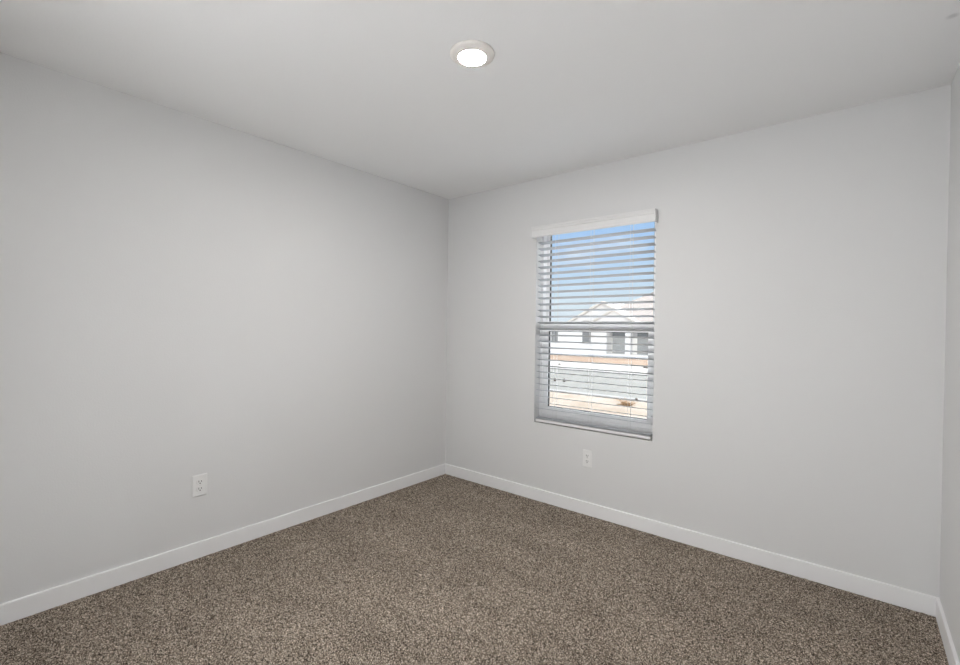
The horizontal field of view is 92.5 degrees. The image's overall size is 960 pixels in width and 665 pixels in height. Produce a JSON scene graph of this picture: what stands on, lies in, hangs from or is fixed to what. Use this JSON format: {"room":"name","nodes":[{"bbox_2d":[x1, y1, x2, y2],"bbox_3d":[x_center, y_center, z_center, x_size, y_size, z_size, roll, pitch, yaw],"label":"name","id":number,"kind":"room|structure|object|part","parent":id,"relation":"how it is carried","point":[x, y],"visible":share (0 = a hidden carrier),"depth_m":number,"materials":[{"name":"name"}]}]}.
{"room":"empty bedroom","nodes":[
{"label":"empty bedroom","id":0,"kind":"room"},
{"bbox_2d":[0,52,448,603],"bbox_3d":[-1.329,0.099,2.949,0.150,2.570,3.420,1,1,39],"label":"wall","id":1,"kind":"structure","parent":0,"point":[183,296],"depth_m":2.49,"materials":[{"name":"white paint"}]},
{"bbox_2d":[192,473,206,497],"bbox_3d":[-1.561,0.851,2.561,0.009,0.120,0.077,1,1,39],"label":"wall outlet","id":2,"kind":"object","parent":1,"relation":"attached to","point":[199,482],"visible":1,"depth_m":2.56,"materials":[{"name":"white plastic"}]},
{"bbox_2d":[197,486,202,491],"bbox_3d":[-1.559,0.870,2.560,0.003,0.029,0.034,1,1,39],"label":"receptacle","id":3,"kind":"object","parent":2,"relation":"attached to","point":[199,488],"depth_m":2.56,"materials":[{"name":"white plastic"}]},
{"bbox_2d":[197,479,202,484],"bbox_3d":[-1.559,0.831,2.560,0.003,0.029,0.034,1,1,39],"label":"receptacle","id":4,"kind":"object","parent":2,"relation":"attached to","point":[199,481],"depth_m":2.56,"materials":[{"name":"white plastic"}]},
{"bbox_2d":[0,463,445,625],"bbox_3d":[-1.298,1.211,2.889,0.012,0.089,3.130,1,1,39],"label":"baseboard","id":5,"kind":"structure","parent":1,"relation":"attached to","point":[13,610],"depth_m":2.50,"materials":[{"name":"white paint"}]},
{"bbox_2d":[0,474,948,664],"bbox_3d":[-0.092,1.283,1.900,3.134,0.009,3.130,1,1,39],"label":"floor","id":6,"kind":"structure","parent":0,"point":[445,569],"depth_m":2.16,"materials":[{"name":"brown carpet"}]},
{"bbox_2d":[0,0,959,198],"bbox_3d":[-0.560,-1.282,1.026,3.734,0.250,5.420,1,1,39],"label":"ceiling","id":7,"kind":"structure","parent":0,"point":[375,87],"depth_m":2.00,"materials":[{"name":"paint"}]},
{"bbox_2d":[450,40,494,67],"bbox_3d":[-0.032,-1.147,1.909,0.186,0.022,0.186,1,1,39],"label":"recessed light","id":8,"kind":"object","parent":7,"relation":"in","point":[465,53],"visible":1,"depth_m":1.88,"materials":[{"name":"white metal"}]},
{"bbox_2d":[459,50,485,64],"bbox_3d":[-0.032,-1.139,1.909,0.113,0.007,0.113,1,1,39],"label":"diffuser","id":9,"kind":"object","parent":8,"relation":"attached to","point":[466,57],"depth_m":1.90,"materials":[{"name":"white plastic"}]},
{"bbox_2d":[445,84,950,596],"bbox_3d":[0.967,0.128,3.160,3.134,2.570,0.160,1,1,39],"label":"wall","id":10,"kind":"structure","parent":0,"point":[801,270],"depth_m":2.54,"materials":[{"name":"white paint"}]},
{"bbox_2d":[583,449,591,467],"bbox_3d":[0.753,0.885,3.225,0.072,0.120,0.009,1,1,39],"label":"wall outlet","id":11,"kind":"object","parent":10,"relation":"attached to","point":[587,454],"visible":1,"depth_m":3.22,"materials":[{"name":"white plastic"}]},
{"bbox_2d":[539,222,655,433],"bbox_3d":[0.842,-0.048,3.309,0.895,1.475,0.090,1,1,39],"label":"window","id":12,"kind":"structure","parent":10,"relation":"in","point":[607,422],"depth_m":3.34,"materials":[{"name":"white plastic"}]},
{"bbox_2d":[531,208,657,439],"bbox_3d":[0.766,-0.053,3.221,0.920,1.471,0.106,1,1,39],"label":"window blind","id":13,"kind":"object","parent":12,"relation":"attached to","point":[647,215],"visible":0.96,"depth_m":3.19,"materials":[{"name":"white plastic"}]},
{"bbox_3d":[0.569,-0.041,3.415,0.010,1.408,0.056,1,1,39],"label":"ladder cord","id":14,"kind":"part","parent":13,"relation":"part of","materials":[{"name":"white fabric"}]},
{"bbox_3d":[0.787,-0.036,3.236,0.010,1.408,0.056,1,1,39],"label":"ladder cord","id":15,"kind":"part","parent":13,"relation":"part of","materials":[{"name":"white fabric"}]},
{"bbox_3d":[0.774,0.672,3.245,0.868,0.020,0.054,1,1,39],"label":"rail","id":16,"kind":"part","parent":13,"relation":"part of","materials":[{"name":"white plastic"}]},
{"bbox_3d":[1.005,-0.031,3.057,0.010,1.408,0.056,1,1,39],"label":"ladder cord","id":17,"kind":"part","parent":13,"relation":"part of","materials":[{"name":"white fabric"}]},
{"bbox_3d":[0.823,0.277,3.295,0.851,0.710,0.034,1,1,39],"label":"sash","id":18,"kind":"part","parent":12,"relation":"part of","materials":[{"name":"white plastic"}]},
{"bbox_3d":[0.855,-0.388,3.316,0.851,0.766,0.033,1,1,39],"label":"sash","id":19,"kind":"part","parent":12,"relation":"part of","materials":[{"name":"clear glass"}]},
{"bbox_2d":[445,464,935,616],"bbox_3d":[0.898,1.238,3.104,3.110,0.089,0.012,1,1,39],"label":"baseboard","id":20,"kind":"structure","parent":10,"relation":"attached to","point":[874,589],"depth_m":2.65,"materials":[{"name":"white paint"}]},
{"bbox_2d":[939,62,959,661],"bbox_3d":[1.209,0.154,0.866,0.150,2.570,3.420,1,1,39],"label":"wall","id":21,"kind":"structure","parent":0,"point":[949,594],"depth_m":1.93,"materials":[{"name":"white paint"}]},
{"bbox_2d":[936,597,959,664],"bbox_3d":[1.115,1.262,0.909,0.012,0.089,3.130,1,1,39],"label":"baseboard","id":22,"kind":"structure","parent":21,"relation":"attached to","point":[949,647],"depth_m":1.89,"materials":[{"name":"white paint"}]},
{"label":"outside","id":23,"kind":"structure","parent":0,"visible":0},
{"bbox_2d":[550,361,647,374],"bbox_3d":[12.432,1.929,19.648,160.000,0.100,5.000,1,1,39],"label":"verge","id":24,"kind":"structure","parent":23,"point":[552,363],"depth_m":24.07,"materials":[{"name":"grey concrete"}]},
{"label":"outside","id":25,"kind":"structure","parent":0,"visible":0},
{"bbox_2d":[550,369,646,398],"bbox_3d":[8.433,2.127,14.779,160.000,0.290,7.000,1,1,39],"label":"road","id":26,"kind":"structure","parent":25,"point":[560,383],"depth_m":17.23,"materials":[{"name":"grey asphalt"}]},
{"bbox_2d":[550,389,646,400],"bbox_3d":[6.117,2.110,11.958,160.000,0.315,0.300,1,1,39],"label":"curb","id":27,"kind":"object","parent":26,"relation":"on","point":[550,389],"depth_m":13.99,"materials":[{"name":"concrete"}]},
{"bbox_2d":[550,367,647,375],"bbox_3d":[10.748,2.111,17.601,160.000,0.330,0.300,1,1,39],"label":"curb","id":28,"kind":"object","parent":26,"relation":"on","point":[550,367],"depth_m":21.67,"materials":[{"name":"concrete"}]},
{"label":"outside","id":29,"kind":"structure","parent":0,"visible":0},
{"bbox_2d":[550,391,646,418],"bbox_3d":[2.916,1.937,8.052,160.000,0.050,9.800,1,1,39],"label":"ground","id":30,"kind":"structure","parent":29,"point":[636,411],"depth_m":12.14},
{"bbox_2d":[617,398,635,405],"bbox_3d":[3.879,1.847,12.139,0.637,0.222,0.554,1,1,39],"label":"weed","id":31,"kind":"object","parent":30,"relation":"on","point":[627,403],"visible":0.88,"depth_m":12.12,"materials":[{"name":"brown plant"}]},
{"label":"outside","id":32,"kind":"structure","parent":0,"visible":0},
{"bbox_2d":[550,355,647,364],"bbox_3d":[15.857,1.924,23.822,160.000,0.120,5.800,1,1,39],"label":"bank","id":33,"kind":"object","parent":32,"point":[552,357],"visible":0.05,"depth_m":29.29,"materials":[{"name":"brown soil"}]},
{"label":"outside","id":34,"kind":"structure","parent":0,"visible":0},
{"bbox_2d":[550,352,647,357],"bbox_3d":[27.719,1.979,38.278,160.000,0.050,31.600,1,1,39],"label":"lot","id":35,"kind":"structure","parent":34,"point":[550,352],"depth_m":35.03,"materials":[{"name":"white concrete"}]},
{"bbox_2d":[550,292,652,356],"bbox_3d":[14.591,-0.898,38.286,17.200,6.050,10.850,1,1,39],"label":"house","id":36,"kind":"structure","parent":35,"relation":"on","point":[644,298],"depth_m":36.21,"materials":[{"name":"white paint"}]},
{"bbox_3d":[6.295,0.241,38.715,0.610,1.220,0.050,1,1,39],"label":"pane","id":37,"kind":"part","parent":36,"relation":"part of","materials":[{"name":"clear glass"}]},
{"bbox_3d":[8.544,0.289,36.869,0.710,1.220,0.050,1,1,39],"label":"pane","id":38,"kind":"part","parent":36,"relation":"part of","materials":[{"name":"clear glass"}]},
{"bbox_3d":[11.048,0.750,36.140,1.300,2.100,0.100,1,1,39],"label":"door","id":39,"kind":"part","parent":36,"relation":"part of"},
{"bbox_3d":[11.300,0.905,34.937,0.420,2.420,0.400,1,1,39],"label":"porch post","id":40,"kind":"part","parent":36,"relation":"part of","materials":[{"name":"white paint"}]},
{"bbox_3d":[12.478,0.780,34.967,1.000,2.100,0.100,1,1,39],"label":"panel","id":41,"kind":"part","parent":36,"relation":"part of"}
]}

